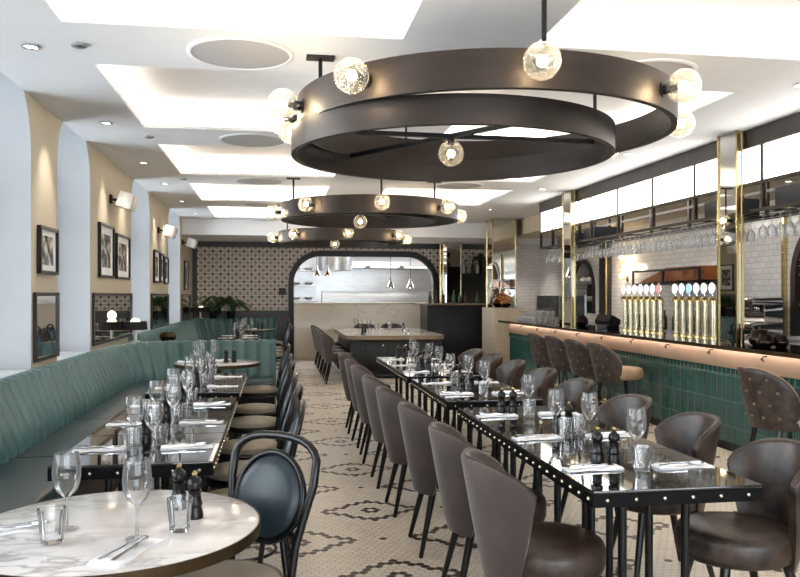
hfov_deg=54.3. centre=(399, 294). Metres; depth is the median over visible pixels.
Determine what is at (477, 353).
tub chair
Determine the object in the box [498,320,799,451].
bar counter
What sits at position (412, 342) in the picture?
wine glass
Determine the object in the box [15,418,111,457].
seat cushion
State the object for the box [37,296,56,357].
mirror glass
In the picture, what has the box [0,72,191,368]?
wall
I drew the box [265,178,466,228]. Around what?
ring chandelier
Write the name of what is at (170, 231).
wall speaker
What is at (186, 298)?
mirror glass
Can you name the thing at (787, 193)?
storage box
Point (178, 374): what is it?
wine glass
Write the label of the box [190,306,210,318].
table lamp
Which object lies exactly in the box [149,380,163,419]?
wine glass
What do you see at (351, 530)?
floor
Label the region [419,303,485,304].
countertop
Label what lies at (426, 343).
wine glass
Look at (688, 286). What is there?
tap
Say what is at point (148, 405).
folded napkin
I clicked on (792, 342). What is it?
countertop
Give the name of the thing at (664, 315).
bottle
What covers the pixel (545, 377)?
tub chair
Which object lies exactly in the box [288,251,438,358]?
trim
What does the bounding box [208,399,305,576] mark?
bentwood chair
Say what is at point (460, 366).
pepper mill
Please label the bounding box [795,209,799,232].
hanging wine glass
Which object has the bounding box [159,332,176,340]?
bowl
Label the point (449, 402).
table
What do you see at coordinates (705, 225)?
hanging wine glass
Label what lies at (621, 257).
wall sconce
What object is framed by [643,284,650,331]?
tap
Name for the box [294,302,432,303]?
countertop
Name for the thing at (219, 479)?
bentwood chair
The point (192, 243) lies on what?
wall speaker
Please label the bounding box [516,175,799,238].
trim
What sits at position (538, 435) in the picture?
table knife
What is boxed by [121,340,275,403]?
divider
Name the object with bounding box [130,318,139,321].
diffuser
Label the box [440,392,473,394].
folded napkin
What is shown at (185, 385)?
folded napkin
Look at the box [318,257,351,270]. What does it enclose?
duct
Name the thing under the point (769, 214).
hanging wine glass
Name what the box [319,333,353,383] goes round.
tub chair
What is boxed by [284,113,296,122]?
socket
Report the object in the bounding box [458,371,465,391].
pepper mill
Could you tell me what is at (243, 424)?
bentwood chair
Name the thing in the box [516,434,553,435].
fork
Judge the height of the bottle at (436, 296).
0.288 m
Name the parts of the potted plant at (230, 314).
pot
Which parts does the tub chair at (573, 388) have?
leg, backrest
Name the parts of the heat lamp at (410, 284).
lamp shade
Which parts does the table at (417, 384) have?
leg, leg, leg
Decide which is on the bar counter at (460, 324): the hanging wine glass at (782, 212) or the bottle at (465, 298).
the bottle at (465, 298)
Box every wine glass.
[51,451,81,528]
[122,457,151,538]
[124,396,142,444]
[143,400,162,450]
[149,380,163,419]
[165,382,180,424]
[166,368,179,403]
[181,370,194,406]
[184,356,195,385]
[192,341,200,363]
[194,350,203,365]
[197,358,207,387]
[205,351,215,366]
[210,340,217,357]
[411,342,419,354]
[425,343,432,365]
[434,346,442,369]
[445,353,454,381]
[463,355,473,383]
[479,360,489,391]
[522,374,535,412]
[548,388,563,433]
[581,392,597,438]
[626,407,646,462]
[683,228,689,246]
[692,229,698,246]
[702,225,709,243]
[747,220,754,240]
[758,215,766,237]
[767,214,775,236]
[776,212,785,235]
[785,210,794,233]
[785,214,794,236]
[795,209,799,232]
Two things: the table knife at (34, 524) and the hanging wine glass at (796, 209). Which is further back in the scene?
the hanging wine glass at (796, 209)
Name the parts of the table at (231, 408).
leg, leg, leg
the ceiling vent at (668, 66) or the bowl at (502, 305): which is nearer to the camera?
the ceiling vent at (668, 66)
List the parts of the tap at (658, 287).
spout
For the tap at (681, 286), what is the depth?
8.88 m
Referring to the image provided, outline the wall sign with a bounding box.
[279,288,285,294]
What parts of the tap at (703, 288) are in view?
spout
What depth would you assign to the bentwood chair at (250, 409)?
6.57 m
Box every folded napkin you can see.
[0,521,56,535]
[71,445,126,452]
[86,537,163,568]
[105,422,150,425]
[130,404,162,406]
[155,385,186,388]
[160,444,212,450]
[179,420,223,423]
[193,402,230,405]
[207,385,237,387]
[214,375,241,377]
[392,364,415,365]
[403,370,429,372]
[422,381,451,383]
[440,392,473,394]
[468,381,498,382]
[476,413,517,417]
[492,391,526,394]
[511,434,562,441]
[537,412,579,415]
[561,464,623,472]
[585,433,635,437]
[651,462,714,469]
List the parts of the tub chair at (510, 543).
backrest, seat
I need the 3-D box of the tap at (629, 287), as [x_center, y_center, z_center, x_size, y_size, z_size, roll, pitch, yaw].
[3.010,0.164,10.220,0.140,0.601,0.089,0,0,-31]
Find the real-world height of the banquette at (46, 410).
0.908 m
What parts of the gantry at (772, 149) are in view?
post, glass rack rail, rail, rail, glass rack rail, glass rack rail, cross rail, glass rack rail, rail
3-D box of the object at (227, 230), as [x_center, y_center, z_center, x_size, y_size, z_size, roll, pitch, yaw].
[-0.511,-1.361,17.233,8.100,0.313,2.200,0,0,-9]
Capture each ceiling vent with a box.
[186,36,293,69]
[219,133,286,146]
[234,177,283,184]
[243,202,280,207]
[249,219,280,220]
[436,182,482,188]
[633,58,697,81]
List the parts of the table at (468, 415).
leg, leg, leg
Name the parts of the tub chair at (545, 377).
backrest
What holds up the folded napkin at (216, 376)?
on the table at (243, 378)
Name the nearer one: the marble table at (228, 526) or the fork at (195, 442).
the marble table at (228, 526)
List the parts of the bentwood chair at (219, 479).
seat frame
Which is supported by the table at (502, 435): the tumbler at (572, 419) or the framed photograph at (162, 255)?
the tumbler at (572, 419)
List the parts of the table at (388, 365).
leg, leg, leg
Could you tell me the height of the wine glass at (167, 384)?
0.228 m
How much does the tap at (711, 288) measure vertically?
0.601 m
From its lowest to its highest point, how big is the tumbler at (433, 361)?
0.098 m
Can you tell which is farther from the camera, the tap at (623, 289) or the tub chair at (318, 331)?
the tub chair at (318, 331)
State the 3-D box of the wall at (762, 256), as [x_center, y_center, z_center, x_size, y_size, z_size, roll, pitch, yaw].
[5.247,-0.035,7.922,0.350,2.970,22.000,0,0,-9]
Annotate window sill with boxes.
[57,351,88,360]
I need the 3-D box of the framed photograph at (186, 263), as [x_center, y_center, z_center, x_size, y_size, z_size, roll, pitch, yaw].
[-4.414,-0.400,16.107,0.035,0.600,0.600,0,0,-9]
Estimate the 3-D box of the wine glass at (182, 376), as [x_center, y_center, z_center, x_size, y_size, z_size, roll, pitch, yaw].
[-1.322,0.586,4.863,0.083,0.228,0.082,0,0,-9]
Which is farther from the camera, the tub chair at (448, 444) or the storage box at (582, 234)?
the storage box at (582, 234)
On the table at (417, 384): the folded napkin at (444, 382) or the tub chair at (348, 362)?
the folded napkin at (444, 382)
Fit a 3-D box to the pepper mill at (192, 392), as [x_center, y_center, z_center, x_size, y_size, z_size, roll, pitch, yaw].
[-1.364,0.625,5.130,0.054,0.149,0.053,0,0,-9]
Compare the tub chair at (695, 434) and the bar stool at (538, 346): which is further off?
the bar stool at (538, 346)
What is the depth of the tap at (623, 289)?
10.36 m
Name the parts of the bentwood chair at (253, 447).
seat frame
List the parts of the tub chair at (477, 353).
backrest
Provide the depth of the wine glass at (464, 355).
6.16 m
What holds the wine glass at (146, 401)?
on the table at (108, 466)
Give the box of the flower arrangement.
[496,288,513,307]
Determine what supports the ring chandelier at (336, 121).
hanging from the ceiling
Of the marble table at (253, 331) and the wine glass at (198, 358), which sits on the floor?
the marble table at (253, 331)
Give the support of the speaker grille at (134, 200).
attached to the wall speaker at (125, 200)
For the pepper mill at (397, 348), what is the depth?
8.56 m
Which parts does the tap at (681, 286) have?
spout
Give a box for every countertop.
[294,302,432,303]
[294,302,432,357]
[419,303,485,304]
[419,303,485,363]
[530,318,799,344]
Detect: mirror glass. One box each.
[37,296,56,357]
[183,295,189,318]
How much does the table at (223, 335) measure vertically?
0.750 m
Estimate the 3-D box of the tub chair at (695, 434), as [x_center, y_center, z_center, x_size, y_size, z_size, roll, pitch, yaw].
[1.362,1.038,4.052,0.571,0.830,0.492,0,0,3]
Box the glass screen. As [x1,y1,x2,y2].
[536,295,585,321]
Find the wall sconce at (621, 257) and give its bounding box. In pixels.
[619,255,628,281]
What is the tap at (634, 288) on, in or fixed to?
on the bar counter at (682, 374)
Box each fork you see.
[0,519,47,525]
[78,445,121,446]
[96,535,144,559]
[163,442,204,444]
[182,418,216,419]
[479,412,511,413]
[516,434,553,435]
[566,463,608,464]
[654,460,700,463]
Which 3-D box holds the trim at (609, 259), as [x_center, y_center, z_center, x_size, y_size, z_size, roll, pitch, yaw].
[3.914,0.150,14.874,0.099,2.600,0.350,0,0,-9]
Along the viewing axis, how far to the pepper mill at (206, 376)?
6.09 m
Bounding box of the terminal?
[595,314,620,327]
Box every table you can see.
[0,489,260,576]
[47,433,224,491]
[88,412,231,489]
[117,397,237,491]
[145,381,243,491]
[160,373,246,462]
[173,359,260,436]
[215,337,258,340]
[219,335,259,337]
[233,328,275,334]
[334,328,443,377]
[376,356,444,409]
[385,362,457,418]
[395,368,480,428]
[411,377,510,449]
[427,387,542,472]
[458,406,604,492]
[489,424,667,576]
[531,448,761,576]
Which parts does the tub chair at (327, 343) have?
backrest, leg, seat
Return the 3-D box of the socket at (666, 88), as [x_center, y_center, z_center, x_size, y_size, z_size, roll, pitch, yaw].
[1.344,-1.025,3.870,0.084,0.080,0.080,0,0,40]
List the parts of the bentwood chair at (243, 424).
leg, seat frame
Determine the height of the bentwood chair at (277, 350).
0.948 m
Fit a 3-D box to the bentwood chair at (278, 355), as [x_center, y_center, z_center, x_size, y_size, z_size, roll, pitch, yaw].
[-2.025,0.979,12.741,0.540,0.948,0.442,0,0,-9]
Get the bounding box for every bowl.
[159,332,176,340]
[499,304,510,307]
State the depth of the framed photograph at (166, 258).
13.22 m
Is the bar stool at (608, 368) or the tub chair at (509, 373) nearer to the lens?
the tub chair at (509, 373)
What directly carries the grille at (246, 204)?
attached to the ceiling vent at (253, 204)
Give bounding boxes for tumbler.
[37,505,66,545]
[123,427,140,450]
[148,406,162,425]
[152,423,168,445]
[166,495,192,532]
[172,403,185,421]
[186,388,197,403]
[201,373,210,386]
[209,365,217,376]
[433,361,440,372]
[450,371,459,383]
[478,380,488,394]
[522,399,535,416]
[558,418,573,438]
[572,414,586,434]
[632,445,651,472]
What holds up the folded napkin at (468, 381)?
on the table at (417, 384)
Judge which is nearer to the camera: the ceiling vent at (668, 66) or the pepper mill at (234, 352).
the ceiling vent at (668, 66)
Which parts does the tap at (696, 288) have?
spout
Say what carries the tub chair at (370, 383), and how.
on the floor
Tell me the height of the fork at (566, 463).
0.008 m
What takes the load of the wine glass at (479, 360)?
on the table at (449, 402)
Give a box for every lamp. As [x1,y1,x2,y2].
[123,318,147,341]
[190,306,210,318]
[312,257,320,275]
[323,265,331,275]
[371,266,397,267]
[386,257,394,287]
[406,258,414,287]
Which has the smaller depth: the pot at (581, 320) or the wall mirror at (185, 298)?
the pot at (581, 320)
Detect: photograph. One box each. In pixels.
[37,225,58,274]
[98,222,114,277]
[115,233,130,279]
[153,250,160,282]
[156,257,157,276]
[161,253,164,281]
[163,256,168,283]
[184,260,188,289]
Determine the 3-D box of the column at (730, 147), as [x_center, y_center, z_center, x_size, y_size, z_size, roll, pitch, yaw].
[3.120,-0.527,7.366,0.075,1.983,0.330,0,0,-9]
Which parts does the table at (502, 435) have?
leg, leg, leg, leg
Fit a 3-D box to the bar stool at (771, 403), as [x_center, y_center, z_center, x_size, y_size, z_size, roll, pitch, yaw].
[2.744,0.981,5.623,0.606,0.942,0.483,0,0,-13]
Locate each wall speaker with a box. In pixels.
[109,190,138,211]
[157,224,177,238]
[182,238,197,248]
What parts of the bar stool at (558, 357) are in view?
backrest, leg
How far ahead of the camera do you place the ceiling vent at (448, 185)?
10.71 m
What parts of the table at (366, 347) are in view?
cabinet door, cabinet door, cabinet door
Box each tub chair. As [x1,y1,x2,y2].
[310,325,337,365]
[312,327,340,369]
[315,328,344,373]
[317,330,348,378]
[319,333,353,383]
[338,353,390,433]
[344,358,402,447]
[351,365,373,463]
[354,323,374,327]
[362,374,388,488]
[375,386,407,517]
[381,323,400,327]
[397,401,438,558]
[428,421,545,576]
[434,348,482,422]
[451,353,502,425]
[461,447,605,576]
[476,359,525,448]
[491,367,556,467]
[518,378,593,487]
[561,394,652,518]
[613,411,720,576]
[674,438,799,576]
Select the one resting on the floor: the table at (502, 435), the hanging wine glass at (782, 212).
the table at (502, 435)
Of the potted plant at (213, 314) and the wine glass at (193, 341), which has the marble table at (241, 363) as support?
the wine glass at (193, 341)
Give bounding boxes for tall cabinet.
[462,253,483,302]
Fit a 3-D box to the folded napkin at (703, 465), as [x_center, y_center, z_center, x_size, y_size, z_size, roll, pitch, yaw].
[1.151,0.692,3.178,0.230,0.015,0.101,0,0,-10]
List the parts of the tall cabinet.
post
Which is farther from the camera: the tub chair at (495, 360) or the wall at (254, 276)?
the wall at (254, 276)
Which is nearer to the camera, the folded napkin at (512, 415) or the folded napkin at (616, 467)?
the folded napkin at (616, 467)
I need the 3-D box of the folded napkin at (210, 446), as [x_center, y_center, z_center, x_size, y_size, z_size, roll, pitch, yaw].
[-0.975,0.692,3.570,0.230,0.015,0.101,0,0,-15]
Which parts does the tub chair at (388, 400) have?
backrest, leg, leg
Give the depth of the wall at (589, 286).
16.60 m
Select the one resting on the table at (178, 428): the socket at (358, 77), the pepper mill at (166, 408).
the pepper mill at (166, 408)
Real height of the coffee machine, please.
0.500 m
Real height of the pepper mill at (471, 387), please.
0.149 m
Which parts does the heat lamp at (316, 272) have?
lamp shade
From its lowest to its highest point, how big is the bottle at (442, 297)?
0.282 m
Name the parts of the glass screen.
post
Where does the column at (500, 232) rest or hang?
on the floor
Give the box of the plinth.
[482,307,525,363]
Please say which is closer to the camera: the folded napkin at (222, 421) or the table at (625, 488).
the table at (625, 488)
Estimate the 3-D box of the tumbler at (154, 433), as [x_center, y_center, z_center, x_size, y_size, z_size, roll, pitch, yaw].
[-1.115,0.651,3.630,0.078,0.098,0.078,0,0,-9]
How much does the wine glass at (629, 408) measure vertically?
0.228 m
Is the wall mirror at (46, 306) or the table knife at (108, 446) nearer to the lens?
the table knife at (108, 446)
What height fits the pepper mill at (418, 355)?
0.149 m
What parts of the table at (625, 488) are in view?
leg, leg, leg, leg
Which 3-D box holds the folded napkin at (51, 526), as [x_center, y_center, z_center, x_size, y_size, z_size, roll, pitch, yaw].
[-1.148,0.692,2.319,0.230,0.015,0.101,0,0,-19]
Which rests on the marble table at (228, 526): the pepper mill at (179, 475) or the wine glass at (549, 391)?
the pepper mill at (179, 475)
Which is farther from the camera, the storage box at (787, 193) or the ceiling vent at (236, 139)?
the ceiling vent at (236, 139)
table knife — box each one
[0,522,49,528]
[74,446,120,448]
[111,536,147,560]
[162,443,204,446]
[181,420,215,420]
[517,435,554,437]
[568,464,614,467]
[659,462,703,465]
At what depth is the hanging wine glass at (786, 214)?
7.08 m
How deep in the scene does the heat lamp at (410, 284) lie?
18.78 m
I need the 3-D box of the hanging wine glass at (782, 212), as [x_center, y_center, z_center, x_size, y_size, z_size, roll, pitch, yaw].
[3.376,-0.631,6.916,0.078,0.205,0.078,0,0,-9]
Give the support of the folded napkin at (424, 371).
on the table at (406, 377)
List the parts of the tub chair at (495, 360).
backrest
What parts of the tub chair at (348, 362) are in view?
backrest, leg, leg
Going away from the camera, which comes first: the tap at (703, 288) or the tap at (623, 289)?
the tap at (703, 288)
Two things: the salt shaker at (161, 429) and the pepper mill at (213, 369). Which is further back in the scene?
the pepper mill at (213, 369)
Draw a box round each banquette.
[0,339,273,512]
[129,317,276,359]
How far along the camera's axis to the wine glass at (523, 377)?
4.64 m
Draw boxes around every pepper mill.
[140,411,151,442]
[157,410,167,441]
[162,393,170,418]
[171,463,186,510]
[175,392,183,418]
[177,380,184,401]
[187,470,203,519]
[189,379,195,401]
[194,366,199,384]
[203,365,208,384]
[210,358,215,375]
[224,348,228,362]
[232,348,236,362]
[396,345,399,358]
[402,345,406,358]
[415,349,419,363]
[419,355,423,370]
[422,349,426,363]
[426,355,431,370]
[449,362,455,380]
[457,362,462,379]
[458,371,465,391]
[468,371,474,392]
[497,388,505,412]
[509,388,517,412]
[552,402,561,431]
[563,401,573,430]
[591,427,603,463]
[607,427,620,463]
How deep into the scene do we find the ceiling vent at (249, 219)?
15.65 m
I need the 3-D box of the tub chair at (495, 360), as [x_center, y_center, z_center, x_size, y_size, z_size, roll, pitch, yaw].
[0.796,1.038,8.185,0.571,0.830,0.492,0,0,-1]
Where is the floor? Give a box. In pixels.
[115,358,799,576]
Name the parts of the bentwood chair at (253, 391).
seat frame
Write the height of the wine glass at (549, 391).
0.228 m
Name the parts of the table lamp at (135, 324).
lamp shade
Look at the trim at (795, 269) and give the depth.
9.49 m
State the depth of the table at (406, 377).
6.96 m
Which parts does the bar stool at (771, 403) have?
leg, leg, leg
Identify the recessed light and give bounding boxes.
[21,43,40,49]
[99,121,112,124]
[144,123,267,127]
[181,171,330,174]
[202,198,289,199]
[215,215,280,216]
[450,133,540,136]
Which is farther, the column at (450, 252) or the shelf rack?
the shelf rack
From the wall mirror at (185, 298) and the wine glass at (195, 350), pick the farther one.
the wall mirror at (185, 298)
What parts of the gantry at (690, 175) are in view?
post, post, post, post, rail, rail, glass rack rail, post, glass rack rail, glass rack rail, glass rack rail, rail, rail, post, post, post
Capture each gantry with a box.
[539,190,606,250]
[577,141,769,243]
[744,112,799,219]
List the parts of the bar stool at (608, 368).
leg, backrest, leg, leg, seat, leg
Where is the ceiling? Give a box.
[0,0,799,222]
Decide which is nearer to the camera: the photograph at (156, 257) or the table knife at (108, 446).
the table knife at (108, 446)
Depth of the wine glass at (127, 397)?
3.64 m
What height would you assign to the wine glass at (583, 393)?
0.228 m
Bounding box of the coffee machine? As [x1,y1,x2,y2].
[744,298,782,335]
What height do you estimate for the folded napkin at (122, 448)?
0.015 m
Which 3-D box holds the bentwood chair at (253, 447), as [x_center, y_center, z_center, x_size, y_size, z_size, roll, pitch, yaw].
[-0.927,0.979,5.034,0.540,0.948,0.442,0,0,-5]
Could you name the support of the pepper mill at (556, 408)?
on the table at (502, 435)
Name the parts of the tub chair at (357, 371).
backrest, leg, leg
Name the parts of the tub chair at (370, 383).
backrest, leg, leg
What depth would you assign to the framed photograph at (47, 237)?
6.34 m
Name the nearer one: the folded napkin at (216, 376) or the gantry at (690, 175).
the folded napkin at (216, 376)
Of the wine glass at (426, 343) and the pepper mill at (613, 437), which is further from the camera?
the wine glass at (426, 343)
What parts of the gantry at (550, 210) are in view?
post, post, rail, rail, rail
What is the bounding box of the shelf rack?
[294,260,317,301]
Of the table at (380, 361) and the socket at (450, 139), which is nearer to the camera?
the socket at (450, 139)
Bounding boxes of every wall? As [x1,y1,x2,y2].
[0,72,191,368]
[197,244,538,317]
[294,257,431,301]
[539,200,799,339]
[587,273,591,311]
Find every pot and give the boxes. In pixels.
[576,313,588,325]
[748,325,769,346]
[756,335,774,347]
[774,335,789,347]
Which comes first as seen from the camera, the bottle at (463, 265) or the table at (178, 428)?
the table at (178, 428)
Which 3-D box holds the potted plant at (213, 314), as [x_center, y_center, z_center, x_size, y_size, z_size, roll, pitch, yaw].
[-4.099,0.259,16.988,0.759,0.512,0.870,0,0,39]
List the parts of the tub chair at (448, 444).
leg, backrest, leg, seat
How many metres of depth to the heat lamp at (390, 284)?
18.71 m
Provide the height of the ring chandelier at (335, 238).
0.686 m
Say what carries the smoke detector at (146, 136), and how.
attached to the ceiling
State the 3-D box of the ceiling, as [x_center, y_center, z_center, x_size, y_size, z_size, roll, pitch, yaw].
[0.878,-1.655,9.759,8.502,0.270,27.400,0,0,-9]
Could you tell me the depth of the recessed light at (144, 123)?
7.23 m
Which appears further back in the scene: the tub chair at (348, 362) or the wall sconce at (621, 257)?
the wall sconce at (621, 257)
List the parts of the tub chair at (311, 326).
backrest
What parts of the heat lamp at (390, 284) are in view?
lamp shade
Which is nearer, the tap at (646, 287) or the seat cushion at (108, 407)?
the seat cushion at (108, 407)
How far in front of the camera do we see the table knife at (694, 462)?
3.16 m
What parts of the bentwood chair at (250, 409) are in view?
seat frame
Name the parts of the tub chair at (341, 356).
backrest, leg, leg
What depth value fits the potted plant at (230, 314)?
17.05 m
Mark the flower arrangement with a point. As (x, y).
(503, 305)
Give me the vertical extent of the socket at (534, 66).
0.080 m
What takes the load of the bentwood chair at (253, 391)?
on the floor
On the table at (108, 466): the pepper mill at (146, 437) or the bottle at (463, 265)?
the pepper mill at (146, 437)
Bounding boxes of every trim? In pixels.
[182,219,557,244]
[192,241,484,314]
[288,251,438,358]
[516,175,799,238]
[576,237,799,335]
[599,244,611,314]
[605,207,786,335]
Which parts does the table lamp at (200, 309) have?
lamp shade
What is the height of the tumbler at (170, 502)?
0.098 m
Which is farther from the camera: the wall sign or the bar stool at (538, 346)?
the wall sign
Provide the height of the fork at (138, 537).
0.008 m
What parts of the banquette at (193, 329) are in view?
channelled backrest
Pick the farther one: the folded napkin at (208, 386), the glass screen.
the glass screen
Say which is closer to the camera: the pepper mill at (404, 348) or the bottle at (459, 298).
the pepper mill at (404, 348)
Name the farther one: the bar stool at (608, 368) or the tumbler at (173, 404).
the bar stool at (608, 368)
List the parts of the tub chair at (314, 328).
backrest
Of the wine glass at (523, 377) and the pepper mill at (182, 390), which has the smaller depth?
the wine glass at (523, 377)
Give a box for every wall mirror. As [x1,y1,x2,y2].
[33,292,59,362]
[92,293,132,345]
[151,294,168,328]
[181,294,190,320]
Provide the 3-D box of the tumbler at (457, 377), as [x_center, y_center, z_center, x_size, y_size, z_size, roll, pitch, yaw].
[0.432,0.651,6.174,0.078,0.098,0.078,0,0,-9]
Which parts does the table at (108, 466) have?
leg, leg, leg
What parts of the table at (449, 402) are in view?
leg, leg, leg, leg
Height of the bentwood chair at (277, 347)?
0.948 m
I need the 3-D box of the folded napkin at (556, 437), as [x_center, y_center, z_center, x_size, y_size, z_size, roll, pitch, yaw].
[0.668,0.692,3.798,0.230,0.015,0.101,0,0,-15]
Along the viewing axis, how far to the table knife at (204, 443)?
3.55 m
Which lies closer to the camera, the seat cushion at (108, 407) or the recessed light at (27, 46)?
the recessed light at (27, 46)
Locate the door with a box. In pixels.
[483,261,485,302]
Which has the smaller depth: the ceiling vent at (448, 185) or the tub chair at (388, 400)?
the tub chair at (388, 400)
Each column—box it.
[440,242,461,302]
[486,218,515,307]
[562,190,575,326]
[717,130,743,344]
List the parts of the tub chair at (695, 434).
leg, leg, seat, leg, backrest, leg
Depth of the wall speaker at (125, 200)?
8.68 m
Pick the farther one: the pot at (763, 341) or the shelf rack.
the shelf rack
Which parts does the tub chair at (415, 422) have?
leg, backrest, leg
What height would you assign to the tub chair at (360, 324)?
0.830 m
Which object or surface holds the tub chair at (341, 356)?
on the floor
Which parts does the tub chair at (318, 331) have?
backrest, seat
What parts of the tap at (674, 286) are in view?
spout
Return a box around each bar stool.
[528,332,567,387]
[544,335,590,409]
[564,337,610,404]
[587,341,643,418]
[737,365,799,442]
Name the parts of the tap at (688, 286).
spout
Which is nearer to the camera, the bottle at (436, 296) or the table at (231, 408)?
the table at (231, 408)
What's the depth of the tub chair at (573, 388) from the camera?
5.88 m
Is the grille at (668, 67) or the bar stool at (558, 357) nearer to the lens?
the grille at (668, 67)
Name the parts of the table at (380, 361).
leg, leg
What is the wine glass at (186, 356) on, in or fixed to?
on the table at (205, 392)
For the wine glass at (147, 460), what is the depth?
2.25 m
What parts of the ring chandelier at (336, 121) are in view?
globe, bulb, globe, bulb, globe, rod, globe, bulb, thin rod, globe, bulb, bulb, globe, rod, rod, bulb, globe, globe, bulb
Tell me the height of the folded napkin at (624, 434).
0.015 m
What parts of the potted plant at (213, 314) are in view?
pot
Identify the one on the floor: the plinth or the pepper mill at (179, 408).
the plinth
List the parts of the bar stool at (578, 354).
backrest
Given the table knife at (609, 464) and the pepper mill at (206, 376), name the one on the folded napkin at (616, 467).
the table knife at (609, 464)
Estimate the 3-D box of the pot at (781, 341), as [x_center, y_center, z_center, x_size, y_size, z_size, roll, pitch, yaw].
[3.376,0.412,6.916,0.140,0.105,0.140,0,0,-9]
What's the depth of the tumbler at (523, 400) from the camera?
4.47 m
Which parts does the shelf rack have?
post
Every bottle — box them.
[428,291,431,303]
[435,290,437,302]
[441,290,444,302]
[452,290,454,302]
[458,293,461,302]
[462,260,464,272]
[464,292,467,302]
[471,260,473,272]
[663,310,666,329]
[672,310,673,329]
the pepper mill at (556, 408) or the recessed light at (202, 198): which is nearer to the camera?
the pepper mill at (556, 408)
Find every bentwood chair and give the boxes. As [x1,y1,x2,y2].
[175,430,320,576]
[204,385,302,561]
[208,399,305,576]
[219,372,298,462]
[228,360,294,440]
[233,353,292,438]
[239,343,290,436]
[276,319,288,346]
[276,323,290,361]
[276,324,291,365]
[276,326,292,369]
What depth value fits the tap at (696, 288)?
8.58 m
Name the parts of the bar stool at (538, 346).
backrest, leg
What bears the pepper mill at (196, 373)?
on the table at (205, 392)
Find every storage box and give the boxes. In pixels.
[558,233,586,243]
[584,226,618,240]
[704,199,759,217]
[775,182,799,206]
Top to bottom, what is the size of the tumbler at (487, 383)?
0.098 m
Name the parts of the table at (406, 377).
leg, leg, leg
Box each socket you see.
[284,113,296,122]
[287,98,303,112]
[355,72,371,88]
[438,204,445,210]
[448,137,453,144]
[527,59,543,75]
[660,82,678,97]
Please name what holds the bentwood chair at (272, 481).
on the floor
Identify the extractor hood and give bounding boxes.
[352,257,426,269]
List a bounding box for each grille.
[131,197,138,210]
[245,203,280,206]
[642,61,693,79]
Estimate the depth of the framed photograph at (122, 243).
9.43 m
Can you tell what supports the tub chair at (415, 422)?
on the floor
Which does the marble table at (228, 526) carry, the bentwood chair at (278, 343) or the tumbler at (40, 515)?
the tumbler at (40, 515)
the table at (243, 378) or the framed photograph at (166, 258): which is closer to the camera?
the table at (243, 378)
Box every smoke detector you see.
[71,42,86,49]
[144,135,153,138]
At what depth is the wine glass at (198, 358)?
5.86 m
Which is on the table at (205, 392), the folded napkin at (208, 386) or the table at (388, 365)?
the folded napkin at (208, 386)
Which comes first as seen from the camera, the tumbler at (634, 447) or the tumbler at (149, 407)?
the tumbler at (634, 447)
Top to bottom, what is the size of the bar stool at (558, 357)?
0.942 m
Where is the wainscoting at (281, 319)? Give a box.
[192,315,287,346]
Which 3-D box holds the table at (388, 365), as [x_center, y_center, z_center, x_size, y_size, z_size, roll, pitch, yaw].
[0.224,1.075,7.802,0.675,0.750,0.696,0,0,-9]
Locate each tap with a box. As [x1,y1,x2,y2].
[620,285,628,329]
[626,285,633,330]
[631,284,639,330]
[637,284,644,331]
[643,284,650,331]
[649,284,657,332]
[655,284,664,333]
[671,283,679,334]
[678,283,687,335]
[685,283,693,336]
[692,283,701,336]
[700,282,709,337]
[708,282,716,338]
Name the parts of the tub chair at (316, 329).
backrest, seat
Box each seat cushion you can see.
[0,456,75,512]
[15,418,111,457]
[76,395,144,419]
[114,380,160,395]
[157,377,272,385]
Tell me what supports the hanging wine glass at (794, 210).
hanging from the gantry at (772, 149)
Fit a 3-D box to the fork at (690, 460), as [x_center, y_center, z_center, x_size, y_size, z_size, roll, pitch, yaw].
[1.134,0.682,3.191,0.190,0.008,0.022,0,0,-6]
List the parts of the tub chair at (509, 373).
backrest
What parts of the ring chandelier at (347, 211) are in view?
globe, rod, globe, globe, rod, globe, rod, globe, globe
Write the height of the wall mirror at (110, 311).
0.540 m
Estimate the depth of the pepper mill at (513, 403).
4.62 m
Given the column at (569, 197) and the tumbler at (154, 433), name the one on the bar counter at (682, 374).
the column at (569, 197)
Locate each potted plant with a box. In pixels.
[190,295,232,318]
[212,295,251,318]
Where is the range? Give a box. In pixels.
[322,292,427,301]
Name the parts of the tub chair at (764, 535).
leg, leg, seat, leg, backrest, leg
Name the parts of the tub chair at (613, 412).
leg, backrest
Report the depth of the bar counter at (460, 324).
16.29 m
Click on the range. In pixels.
(326, 296)
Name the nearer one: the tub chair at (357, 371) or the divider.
the tub chair at (357, 371)
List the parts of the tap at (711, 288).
spout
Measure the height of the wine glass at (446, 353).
0.228 m
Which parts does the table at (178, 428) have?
leg, leg, leg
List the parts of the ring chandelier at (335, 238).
globe, globe, globe, globe, globe, globe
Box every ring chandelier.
[265,0,701,181]
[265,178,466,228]
[267,223,410,248]
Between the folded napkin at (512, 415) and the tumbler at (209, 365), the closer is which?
the folded napkin at (512, 415)
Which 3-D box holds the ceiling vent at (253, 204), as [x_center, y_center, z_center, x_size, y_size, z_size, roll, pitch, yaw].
[-2.306,-1.508,13.111,0.660,0.022,0.660,0,0,-9]

